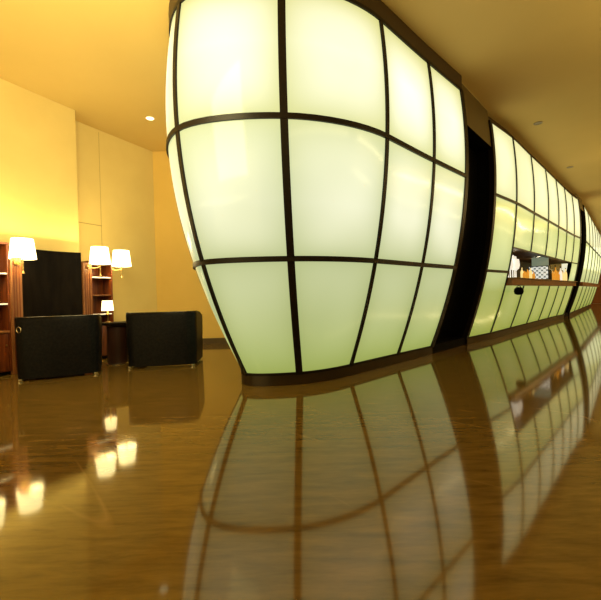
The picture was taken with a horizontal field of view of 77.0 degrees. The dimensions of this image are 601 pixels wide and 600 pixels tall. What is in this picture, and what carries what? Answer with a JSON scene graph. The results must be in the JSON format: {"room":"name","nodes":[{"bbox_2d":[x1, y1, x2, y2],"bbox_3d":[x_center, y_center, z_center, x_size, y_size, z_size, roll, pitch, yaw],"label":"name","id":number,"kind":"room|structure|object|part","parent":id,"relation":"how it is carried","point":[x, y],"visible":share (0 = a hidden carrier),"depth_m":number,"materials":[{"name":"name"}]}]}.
{"room":"hotel lobby","nodes":[
{"label":"hotel lobby","id":0,"kind":"room"},
{"bbox_2d":[0,78,78,251],"bbox_3d":[-7.380,-1.085,1.470,0.350,4.718,13.000,-1,1,28],"label":"wall","id":1,"kind":"structure","parent":0,"point":[39,193],"depth_m":6.51,"materials":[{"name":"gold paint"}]},
{"bbox_2d":[75,121,156,321],"bbox_3d":[-4.016,-1.236,8.684,0.350,4.718,2.898,-1,1,28],"label":"wall","id":2,"kind":"structure","parent":0,"point":[124,178],"depth_m":8.37,"materials":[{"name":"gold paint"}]},
{"bbox_2d":[79,132,101,235],"bbox_3d":[-4.308,-1.196,7.754,0.003,4.670,0.515,-1,1,28],"label":"wall panel","id":3,"kind":"object","parent":2,"relation":"in","point":[98,132],"depth_m":7.96,"materials":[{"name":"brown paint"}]},
{"bbox_2d":[153,151,224,337],"bbox_3d":[-2.184,-1.288,9.298,6.700,4.718,0.180,-1,1,0],"label":"wall","id":4,"kind":"structure","parent":0,"point":[178,285],"depth_m":9.21,"materials":[{"name":"beige paint"}]},
{"bbox_2d":[203,338,227,343],"bbox_3d":[-1.125,0.975,9.219,4.700,0.139,0.019,-1,1,0],"label":"baseboard","id":5,"kind":"structure","parent":4,"relation":"attached to","point":[205,340],"depth_m":9.21,"materials":[{"name":"brown wood"}]},
{"bbox_2d":[0,304,600,599],"bbox_3d":[18.018,0.481,17.509,54.000,0.001,49.000,-1,1,0],"label":"floor","id":6,"kind":"structure","parent":0,"point":[470,471],"depth_m":2.26,"materials":[{"name":"wood"}]},
{"bbox_2d":[0,242,22,375],"bbox_3d":[-4.817,0.147,5.522,0.330,2.048,1.210,-1,1,28],"label":"bookcase","id":7,"kind":"object","parent":6,"relation":"on","point":[11,295],"visible":0.75,"depth_m":5.86,"materials":[{"name":"brown wood"}]},
{"bbox_3d":[-4.618,0.802,5.618,0.019,0.570,0.482,-1,1,28],"label":"door","id":8,"kind":"part","parent":7,"relation":"part of","materials":[{"name":"brown wood"}]},
{"bbox_3d":[-4.621,0.124,5.905,0.269,1.960,0.030,-1,1,28],"label":"panel","id":9,"kind":"part","parent":7,"relation":"part of","materials":[{"name":"brown wood"}]},
{"bbox_2d":[8,237,36,272],"bbox_3d":[-4.314,-0.681,5.865,0.360,0.535,0.360,-1,1,0],"label":"wall lamp","id":10,"kind":"object","parent":7,"relation":"attached to","point":[23,248],"visible":1,"depth_m":5.75,"materials":[{"name":"beige fabric"}]},
{"bbox_3d":[-4.317,-0.794,5.864,0.360,0.310,0.360,-1,1,0],"label":"lamp shade","id":11,"kind":"part","parent":10,"relation":"part of","materials":[{"name":"beige fabric"}]},
{"bbox_3d":[-4.312,-0.601,5.866,0.040,0.375,0.040,-1,1,0],"label":"stem","id":12,"kind":"part","parent":10,"relation":"part of","materials":[{"name":"gold metal"}]},
{"bbox_2d":[21,249,82,316],"bbox_3d":[-4.277,0.149,6.481,0.200,1.998,0.970,-1,1,28],"label":"screen","id":13,"kind":"object","parent":6,"relation":"on","point":[51,283],"visible":0.49,"depth_m":6.55,"materials":[{"name":"black wood"}]},
{"bbox_2d":[14,314,101,381],"bbox_3d":[-3.658,0.685,5.775,1.082,0.910,0.742,-2,1,-25],"label":"armchair","id":14,"kind":"object","parent":6,"relation":"on","point":[46,346],"visible":1,"depth_m":5.45,"materials":[{"name":"black leather"}]},
{"bbox_2d":[81,261,113,358],"bbox_3d":[-3.927,0.199,7.202,0.330,1.868,0.610,-1,1,28],"label":"bookcase","id":15,"kind":"object","parent":6,"relation":"on","point":[96,289],"visible":0.55,"depth_m":7.34,"materials":[{"name":"brown wood"}]},
{"bbox_3d":[-3.993,0.187,7.090,0.269,1.780,0.030,-1,1,28],"label":"panel","id":16,"kind":"part","parent":15,"relation":"part of","materials":[{"name":"brown wood"}]},
{"bbox_3d":[-4.025,0.186,7.344,0.024,1.780,0.450,-1,1,28],"label":"panel","id":17,"kind":"part","parent":15,"relation":"part of","materials":[{"name":"brown wood"}]},
{"bbox_2d":[87,246,110,275],"bbox_3d":[-3.725,-0.712,7.013,0.361,0.535,0.360,-1,1,19],"label":"wall lamp","id":18,"kind":"object","parent":15,"relation":"attached to","point":[99,255],"visible":1,"depth_m":6.89,"materials":[{"name":"beige fabric"}]},
{"bbox_3d":[-3.727,-0.824,7.011,0.360,0.310,0.360,-1,1,0],"label":"lamp shade","id":19,"kind":"part","parent":18,"relation":"part of","materials":[{"name":"beige fabric"}]},
{"bbox_3d":[-3.769,0.766,7.222,0.019,0.570,0.372,-1,1,28],"label":"door","id":20,"kind":"part","parent":15,"relation":"part of","materials":[{"name":"brown wood"}]},
{"bbox_3d":[-3.796,0.179,7.461,0.269,1.780,0.030,-1,1,28],"label":"panel","id":21,"kind":"part","parent":15,"relation":"part of","materials":[{"name":"brown wood"}]},
{"bbox_2d":[112,250,130,277],"bbox_3d":[-3.548,-0.710,7.485,0.358,0.535,0.358,-1,1,28],"label":"wall lamp","id":22,"kind":"object","parent":15,"relation":"attached to","point":[120,258],"visible":0.98,"depth_m":7.36,"materials":[{"name":"beige fabric"}]},
{"bbox_3d":[-3.551,-0.823,7.484,0.360,0.310,0.360,-1,1,0],"label":"lamp shade","id":23,"kind":"part","parent":22,"relation":"part of","materials":[{"name":"beige fabric"}]},
{"bbox_2d":[102,321,127,364],"bbox_3d":[-3.232,0.756,6.676,0.500,0.728,0.500,-1,1,0],"label":"side table","id":24,"kind":"object","parent":6,"relation":"on","point":[117,354],"visible":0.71,"depth_m":6.53,"materials":[{"name":"brown wood"}]},
{"bbox_2d":[101,300,113,322],"bbox_3d":[-3.346,0.202,6.551,0.196,0.385,0.196,-1,1,0],"label":"table lamp","id":25,"kind":"object","parent":24,"relation":"on","point":[107,306],"visible":1,"depth_m":6.49,"materials":[{"name":"beige fabric"}]},
{"bbox_3d":[-3.349,0.097,6.550,0.196,0.175,0.196,-1,1,0],"label":"lamp shade","id":26,"kind":"part","parent":25,"relation":"part of","materials":[{"name":"beige fabric"}]},
{"bbox_2d":[126,310,202,368],"bbox_3d":[-2.325,0.644,6.505,1.141,0.910,0.842,-2,1,-6],"label":"armchair","id":27,"kind":"object","parent":6,"relation":"on","point":[174,337],"visible":1,"depth_m":6.11,"materials":[{"name":"black leather"}]},
{"bbox_2d":[166,0,468,385],"bbox_3d":[0.231,-1.318,5.770,3.172,4.714,4.407,-1,1,42],"label":"illuminated wall panel","id":28,"kind":"object","parent":6,"relation":"on","point":[317,151],"visible":1,"depth_m":4.38,"materials":[{"name":"grey glass"}]},
{"bbox_3d":[-1.596,-2.660,4.687,0.155,1.452,0.904,-2,1,-23],"label":"glass panel","id":29,"kind":"part","parent":28,"relation":"part of","materials":[{"name":"grey glass"}]},
{"bbox_3d":[-1.460,-1.186,4.738,0.338,1.501,0.896,-2,1,-21],"label":"glass panel","id":30,"kind":"part","parent":28,"relation":"part of","materials":[{"name":"grey glass"}]},
{"bbox_3d":[-1.036,0.246,4.851,0.615,1.385,0.740,-2,1,-11],"label":"glass panel","id":31,"kind":"part","parent":28,"relation":"part of","materials":[{"name":"grey"}]},
{"bbox_3d":[-0.814,-2.674,4.115,1.250,1.452,0.183,-1,1,11],"label":"glass panel","id":32,"kind":"part","parent":28,"relation":"part of","materials":[{"name":"grey glass"}]},
{"bbox_3d":[-0.758,-1.199,4.208,1.240,1.501,0.323,-1,1,10],"label":"glass panel","id":33,"kind":"part","parent":28,"relation":"part of","materials":[{"name":"grey glass"}]},
{"bbox_3d":[-0.582,0.237,4.511,1.096,1.386,0.514,-1,1,0],"label":"glass panel","id":34,"kind":"part","parent":28,"relation":"part of","materials":[{"name":"grey"}]},
{"bbox_3d":[0.150,-3.441,5.774,3.004,0.040,4.269,-1,1,43],"label":"rail","id":35,"kind":"part","parent":28,"relation":"part of","materials":[{"name":"brown metal"}]},
{"bbox_3d":[0.186,-1.988,5.714,3.164,0.062,4.277,-1,1,41],"label":"rail","id":36,"kind":"part","parent":28,"relation":"part of","materials":[{"name":"brown metal"}]},
{"bbox_3d":[0.291,-0.491,5.880,2.652,0.062,4.103,-1,1,43],"label":"rail","id":37,"kind":"part","parent":28,"relation":"part of","materials":[{"name":"brown metal"}]},
{"bbox_3d":[0.351,0.212,4.681,1.189,1.385,0.512,-2,1,-33],"label":"glass panel","id":38,"kind":"part","parent":28,"relation":"part of","materials":[{"name":"grey"}]},
{"bbox_3d":[0.434,-2.708,4.290,1.378,1.452,0.176,-2,1,-26],"label":"glass panel","id":39,"kind":"part","parent":28,"relation":"part of","materials":[{"name":"grey glass"}]},
{"bbox_3d":[0.538,0.887,6.054,1.714,0.030,3.595,-1,1,43],"label":"rail","id":40,"kind":"part","parent":28,"relation":"part of","materials":[{"name":"brown metal"}]},
{"bbox_3d":[0.436,-1.231,4.377,1.369,1.501,0.317,-2,1,-27],"label":"glass panel","id":41,"kind":"part","parent":28,"relation":"part of","materials":[{"name":"grey glass"}]},
{"bbox_3d":[1.249,0.182,5.431,1.249,1.385,0.472,-2,1,-44],"label":"glass panel","id":42,"kind":"part","parent":28,"relation":"part of","materials":[{"name":"grey"}]},
{"bbox_3d":[1.440,-1.264,5.158,1.260,1.501,0.230,-2,1,-45],"label":"glass panel","id":43,"kind":"part","parent":28,"relation":"part of","materials":[{"name":"grey glass"}]},
{"bbox_3d":[1.462,-2.741,5.079,1.255,1.452,0.073,-2,1,-45],"label":"glass panel","id":44,"kind":"part","parent":28,"relation":"part of","materials":[{"name":"grey glass"}]},
{"bbox_3d":[2.094,0.153,6.252,1.132,1.385,0.461,-2,1,-44],"label":"glass panel","id":45,"kind":"part","parent":28,"relation":"part of","materials":[{"name":"grey"}]},
{"bbox_3d":[2.292,-1.293,5.991,1.137,1.501,0.225,-2,1,-44],"label":"glass panel","id":46,"kind":"part","parent":28,"relation":"part of","materials":[{"name":"grey glass"}]},
{"bbox_3d":[2.315,-2.771,5.913,1.137,1.452,0.070,-2,1,-44],"label":"glass panel","id":47,"kind":"part","parent":28,"relation":"part of","materials":[{"name":"grey glass"}]},
{"bbox_2d":[432,337,465,353],"bbox_3d":[2.804,0.883,7.485,1.574,0.152,0.300,-2,1,-45],"label":"trim","id":48,"kind":"structure","parent":6,"relation":"on","point":[450,342],"depth_m":7.45,"materials":[{"name":"black"}]},
{"bbox_2d":[437,125,491,344],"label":"door","id":49,"kind":"structure","parent":6,"relation":"on","point":[463,292],"depth_m":7.65,"materials":[{"name":"black"}]},
{"bbox_2d":[462,84,490,145],"bbox_3d":[3.221,-3.368,6.929,0.088,0.784,1.615,-1,1,42],"label":"door frame","id":50,"kind":"structure","parent":49,"relation":"attached to","point":[477,115],"depth_m":6.93,"materials":[{"name":"brown wood"}]},
{"bbox_2d":[462,116,580,344],"bbox_3d":[6.781,-1.535,11.283,1.379,4.714,9.639,-1,1,45],"label":"illuminated wall panel","id":51,"kind":"object","parent":6,"relation":"on","point":[531,214],"visible":0.97,"depth_m":9.02,"materials":[{"name":"grey"}]},
{"bbox_3d":[4.068,0.085,8.192,1.271,1.385,0.403,-2,1,-43],"label":"glass panel","id":52,"kind":"part","parent":51,"relation":"part of","materials":[{"name":"grey"}]},
{"bbox_3d":[4.180,-0.610,8.073,1.235,0.055,0.109,-2,1,-42],"label":"rail","id":53,"kind":"part","parent":51,"relation":"part of","materials":[{"name":"brown metal"}]},
{"bbox_3d":[4.250,-1.361,7.979,1.250,1.501,0.199,-2,1,-42],"label":"glass panel","id":54,"kind":"part","parent":51,"relation":"part of","materials":[{"name":"yellow"}]},
{"bbox_3d":[4.269,-2.839,7.914,1.237,1.452,0.065,-2,1,-42],"label":"glass panel","id":55,"kind":"part","parent":51,"relation":"part of","materials":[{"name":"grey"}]},
{"bbox_3d":[5.043,0.201,9.190,0.338,1.086,1.553,-1,1,44],"label":"glass panel","id":56,"kind":"part","parent":51,"relation":"part of","materials":[{"name":"green"}]},
{"bbox_3d":[6.835,0.679,11.305,0.168,0.030,9.539,-1,1,45],"label":"rail","id":57,"kind":"part","parent":51,"relation":"part of","materials":[{"name":"brown metal"}]},
{"bbox_3d":[5.262,-2.873,8.883,0.068,1.452,1.545,-1,1,44],"label":"glass panel","id":58,"kind":"part","parent":51,"relation":"part of","materials":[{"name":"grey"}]},
{"bbox_3d":[5.272,-1.666,8.913,0.103,0.961,1.546,-1,1,44],"label":"glass panel","id":59,"kind":"part","parent":51,"relation":"part of","materials":[{"name":"yellow"}]},
{"bbox_3d":[6.125,0.163,10.308,0.331,1.086,1.566,-1,1,44],"label":"glass panel","id":60,"kind":"part","parent":51,"relation":"part of","materials":[{"name":"green"}]},
{"bbox_3d":[7.187,-2.213,10.870,0.169,0.055,9.504,-1,1,45],"label":"rail","id":61,"kind":"part","parent":51,"relation":"part of","materials":[{"name":"brown metal"}]},
{"bbox_3d":[7.162,0.127,11.375,0.331,1.086,1.413,-1,1,44],"label":"glass panel","id":62,"kind":"part","parent":51,"relation":"part of","materials":[{"name":"green"}]},
{"bbox_3d":[6.341,-2.910,9.998,0.061,1.452,1.560,-1,1,44],"label":"glass panel","id":63,"kind":"part","parent":51,"relation":"part of","materials":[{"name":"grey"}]},
{"bbox_3d":[6.352,-1.704,10.028,0.096,0.961,1.561,-1,1,44],"label":"glass panel","id":64,"kind":"part","parent":51,"relation":"part of","materials":[{"name":"yellow"}]},
{"bbox_2d":[506,277,576,285],"bbox_3d":[7.132,-0.510,11.705,1.237,0.178,8.032,-1,1,44],"label":"countertop","id":65,"kind":"structure","parent":51,"relation":"attached to","point":[512,281],"depth_m":9.92,"materials":[{"name":"brown wood"}]},
{"bbox_2d":[510,260,513,276],"bbox_3d":[4.915,-0.721,8.857,0.153,0.408,0.151,-1,1,0],"label":"wine glass","id":66,"kind":"object","parent":65,"relation":"on","point":[512,265],"visible":0.4,"depth_m":8.80,"materials":[{"name":"white glass"}]},
{"bbox_2d":[512,259,518,276],"bbox_3d":[5.157,-0.753,9.095,0.171,0.456,0.168,-1,1,0],"label":"wine glass","id":67,"kind":"object","parent":65,"relation":"on","point":[515,261],"visible":0.61,"depth_m":9.03,"materials":[{"name":"white glass"}]},
{"bbox_2d":[512,259,518,269],"bbox_3d":[5.154,-0.849,9.094,0.171,0.266,0.168,-1,1,0],"label":"bowl","id":68,"kind":"object","parent":67,"relation":"on","point":[515,261],"depth_m":9.03,"materials":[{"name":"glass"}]},
{"bbox_2d":[514,285,523,294],"bbox_3d":[5.148,-0.232,8.906,0.210,0.223,0.208,-1,1,0],"label":"hanging bag","id":69,"kind":"object","parent":65,"relation":"hanging from","point":[518,290],"visible":1,"depth_m":8.84,"materials":[{"name":"black leather"}]},
{"bbox_2d":[528,257,548,278],"bbox_3d":[7.115,-0.935,11.291,0.520,0.680,0.050,-1,1,40],"label":"box","id":70,"kind":"object","parent":65,"relation":"on","point":[540,265],"visible":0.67,"depth_m":11.24,"materials":[{"name":"white metal"}]},
{"bbox_3d":[7.141,-1.146,11.257,0.430,0.260,0.020,-1,1,40],"label":"pane","id":71,"kind":"part","parent":70,"relation":"part of","materials":[{"name":"grey glass"}]},
{"bbox_2d":[549,265,551,279],"bbox_3d":[7.881,-0.861,11.925,0.096,0.480,0.094,-1,1,0],"label":"bottle","id":72,"kind":"object","parent":65,"relation":"on","point":[550,270],"visible":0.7,"depth_m":11.89,"materials":[{"name":"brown glass"}]},
{"bbox_3d":[8.120,0.093,12.366,0.330,1.086,1.347,-1,1,44],"label":"glass panel","id":73,"kind":"part","parent":51,"relation":"part of","materials":[{"name":"green"}]},
{"bbox_3d":[7.375,-2.946,11.062,0.061,1.452,1.410,-1,1,44],"label":"glass panel","id":74,"kind":"part","parent":51,"relation":"part of","materials":[{"name":"yellow"}]},
{"bbox_3d":[7.386,-1.740,11.092,0.096,0.961,1.410,-1,1,44],"label":"glass panel","id":75,"kind":"part","parent":51,"relation":"part of","materials":[{"name":"yellow"}]},
{"bbox_3d":[9.062,0.061,13.335,0.331,1.086,1.363,-1,1,44],"label":"glass panel","id":76,"kind":"part","parent":51,"relation":"part of","materials":[{"name":"yellow"}]},
{"bbox_3d":[8.341,-1.774,12.083,0.096,0.961,1.343,-1,1,44],"label":"glass panel","id":77,"kind":"part","parent":51,"relation":"part of","materials":[{"name":"yellow"}]},
{"bbox_3d":[8.330,-2.980,12.053,0.061,1.452,1.343,-1,1,44],"label":"glass panel","id":78,"kind":"part","parent":51,"relation":"part of","materials":[{"name":"yellow"}]},
{"bbox_3d":[9.924,0.031,14.183,1.069,1.086,0.327,-2,1,-43],"label":"glass panel","id":79,"kind":"part","parent":51,"relation":"part of","materials":[{"name":"yellow"}]},
{"bbox_3d":[9.268,-3.013,13.021,0.064,1.452,1.357,-1,1,44],"label":"glass panel","id":80,"kind":"part","parent":51,"relation":"part of","materials":[{"name":"yellow"}]},
{"bbox_3d":[9.280,-1.806,13.052,0.099,0.961,1.358,-1,1,44],"label":"glass panel","id":81,"kind":"part","parent":51,"relation":"part of","materials":[{"name":"yellow glass"}]},
{"bbox_3d":[10.129,-1.026,14.029,0.936,0.660,0.124,-2,1,-43],"label":"glass panel","id":82,"kind":"part","parent":51,"relation":"part of","materials":[{"name":"yellow"}]},
{"bbox_3d":[10.139,-1.836,13.901,1.062,0.961,0.097,-2,1,-44],"label":"glass panel","id":83,"kind":"part","parent":51,"relation":"part of","materials":[{"name":"yellow"}]},
{"bbox_3d":[10.127,-3.042,13.871,1.061,1.452,0.062,-2,1,-44],"label":"glass panel","id":84,"kind":"part","parent":51,"relation":"part of","materials":[{"name":"yellow"}]},
{"bbox_2d":[565,209,583,315],"bbox_3d":[10.708,-1.412,15.033,0.921,4.197,1.345,-1,1,44],"label":"door","id":85,"kind":"structure","parent":6,"relation":"on","point":[569,265],"depth_m":15.28,"materials":[{"name":"black"}]},
{"bbox_2d":[576,194,582,209],"bbox_3d":[10.922,-3.771,14.748,0.058,0.514,1.340,-1,1,44],"label":"door frame","id":86,"kind":"structure","parent":85,"relation":"attached to","point":[578,197],"depth_m":14.81,"materials":[{"name":"brown wood"}]},
{"bbox_2d":[567,205,600,315],"bbox_3d":[14.919,-1.820,19.771,0.908,4.714,11.457,-1,1,41],"label":"pavilion","id":87,"kind":"object","parent":6,"relation":"on","point":[587,284],"visible":0.99,"depth_m":17.59,"materials":[{"name":"grey"}]},
{"bbox_3d":[11.856,-0.186,16.187,0.399,1.385,1.905,-1,1,41],"label":"glass panel","id":88,"kind":"part","parent":87,"relation":"part of","materials":[{"name":"yellow"}]},
{"bbox_3d":[13.105,-0.231,17.618,0.399,1.385,1.905,-1,1,41],"label":"glass panel","id":89,"kind":"part","parent":87,"relation":"part of","materials":[{"name":"yellow"}]},
{"bbox_3d":[14.355,-0.276,19.049,0.399,1.385,1.905,-1,1,41],"label":"glass panel","id":90,"kind":"part","parent":87,"relation":"part of","materials":[{"name":"yellow"}]},
{"bbox_3d":[12.045,-1.633,15.982,0.195,1.501,1.902,-1,1,41],"label":"glass panel","id":91,"kind":"part","parent":87,"relation":"part of","materials":[{"name":"yellow"}]},
{"bbox_3d":[12.066,-3.110,15.918,0.060,1.452,1.901,-1,1,41],"label":"glass panel","id":92,"kind":"part","parent":87,"relation":"part of","materials":[{"name":"yellow"}]},
{"bbox_3d":[15.604,-0.321,20.479,0.399,1.385,1.905,-1,1,41],"label":"glass panel","id":93,"kind":"part","parent":87,"relation":"part of","materials":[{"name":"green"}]},
{"bbox_3d":[13.294,-1.678,17.412,0.195,1.501,1.902,-1,1,41],"label":"glass panel","id":94,"kind":"part","parent":87,"relation":"part of","materials":[{"name":"yellow"}]},
{"bbox_3d":[16.854,-0.366,21.910,0.399,1.385,1.905,-1,1,41],"label":"glass panel","id":95,"kind":"part","parent":87,"relation":"part of","materials":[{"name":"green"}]},
{"bbox_3d":[13.315,-3.155,17.349,0.060,1.452,1.901,-1,1,41],"label":"glass panel","id":96,"kind":"part","parent":87,"relation":"part of","materials":[{"name":"yellow"}]},
{"bbox_3d":[14.544,-1.723,18.843,0.195,1.501,1.902,-1,1,41],"label":"glass panel","id":97,"kind":"part","parent":87,"relation":"part of","materials":[{"name":"yellow"}]},
{"bbox_3d":[18.103,-0.411,23.341,0.399,1.385,1.905,-1,1,41],"label":"glass panel","id":98,"kind":"part","parent":87,"relation":"part of","materials":[{"name":"grey"}]},
{"bbox_3d":[14.565,-3.200,18.779,0.060,1.452,1.901,-1,1,41],"label":"glass panel","id":99,"kind":"part","parent":87,"relation":"part of","materials":[{"name":"grey"}]},
{"bbox_3d":[15.793,-1.768,20.273,0.195,1.501,1.902,-1,1,41],"label":"glass panel","id":100,"kind":"part","parent":87,"relation":"part of","materials":[{"name":"grey"}]},
{"bbox_3d":[15.814,-3.245,20.210,0.060,1.452,1.901,-1,1,41],"label":"glass panel","id":101,"kind":"part","parent":87,"relation":"part of","materials":[{"name":"grey"}]},
{"bbox_3d":[17.043,-1.813,21.704,0.195,1.501,1.902,-1,1,41],"label":"glass panel","id":102,"kind":"part","parent":87,"relation":"part of","materials":[{"name":"grey"}]},
{"bbox_3d":[17.064,-3.290,21.641,0.060,1.452,1.901,-1,1,41],"label":"glass panel","id":103,"kind":"part","parent":87,"relation":"part of","materials":[{"name":"grey"}]},
{"bbox_3d":[18.292,-1.858,23.135,0.195,1.501,1.902,-1,1,41],"label":"glass panel","id":104,"kind":"part","parent":87,"relation":"part of","materials":[{"name":"grey"}]},
{"bbox_2d":[0,0,600,234],"bbox_3d":[17.898,-4.237,17.466,54.000,0.001,49.000,-1,1,0],"label":"ceiling","id":105,"kind":"structure","parent":0,"point":[526,62],"depth_m":5.81,"materials":[{"name":"paint"}]},
{"bbox_2d":[145,116,154,120],"bbox_3d":[-2.988,-3.607,7.497,0.180,0.011,0.180,-1,1,0],"label":"recessed light","id":106,"kind":"object","parent":105,"relation":"in","point":[150,118],"visible":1,"depth_m":7.50,"materials":[{"name":"beige"}]},
{"bbox_2d":[551,264,600,303],"bbox_3d":[23.014,-2.100,27.764,12.600,4.720,0.001,-1,1,44],"label":"wall","id":107,"kind":"structure","parent":0,"point":[552,265],"depth_m":30.15,"materials":[{"name":"paint"}]},
{"bbox_2d":[562,263,567,271],"bbox_3d":[22.385,-2.979,28.299,4.700,1.900,0.001,-1,1,44],"label":"window","id":108,"kind":"structure","parent":107,"relation":"in","point":[564,266],"depth_m":29.81,"materials":[{"name":"grey"}]},
{"bbox_2d":[592,274,600,302],"bbox_3d":[22.440,-0.835,28.319,4.800,2.190,0.001,-1,1,44],"label":"door","id":109,"kind":"structure","parent":107,"relation":"in","point":[597,298],"depth_m":28.38,"materials":[{"name":"brown wood"}]}
]}

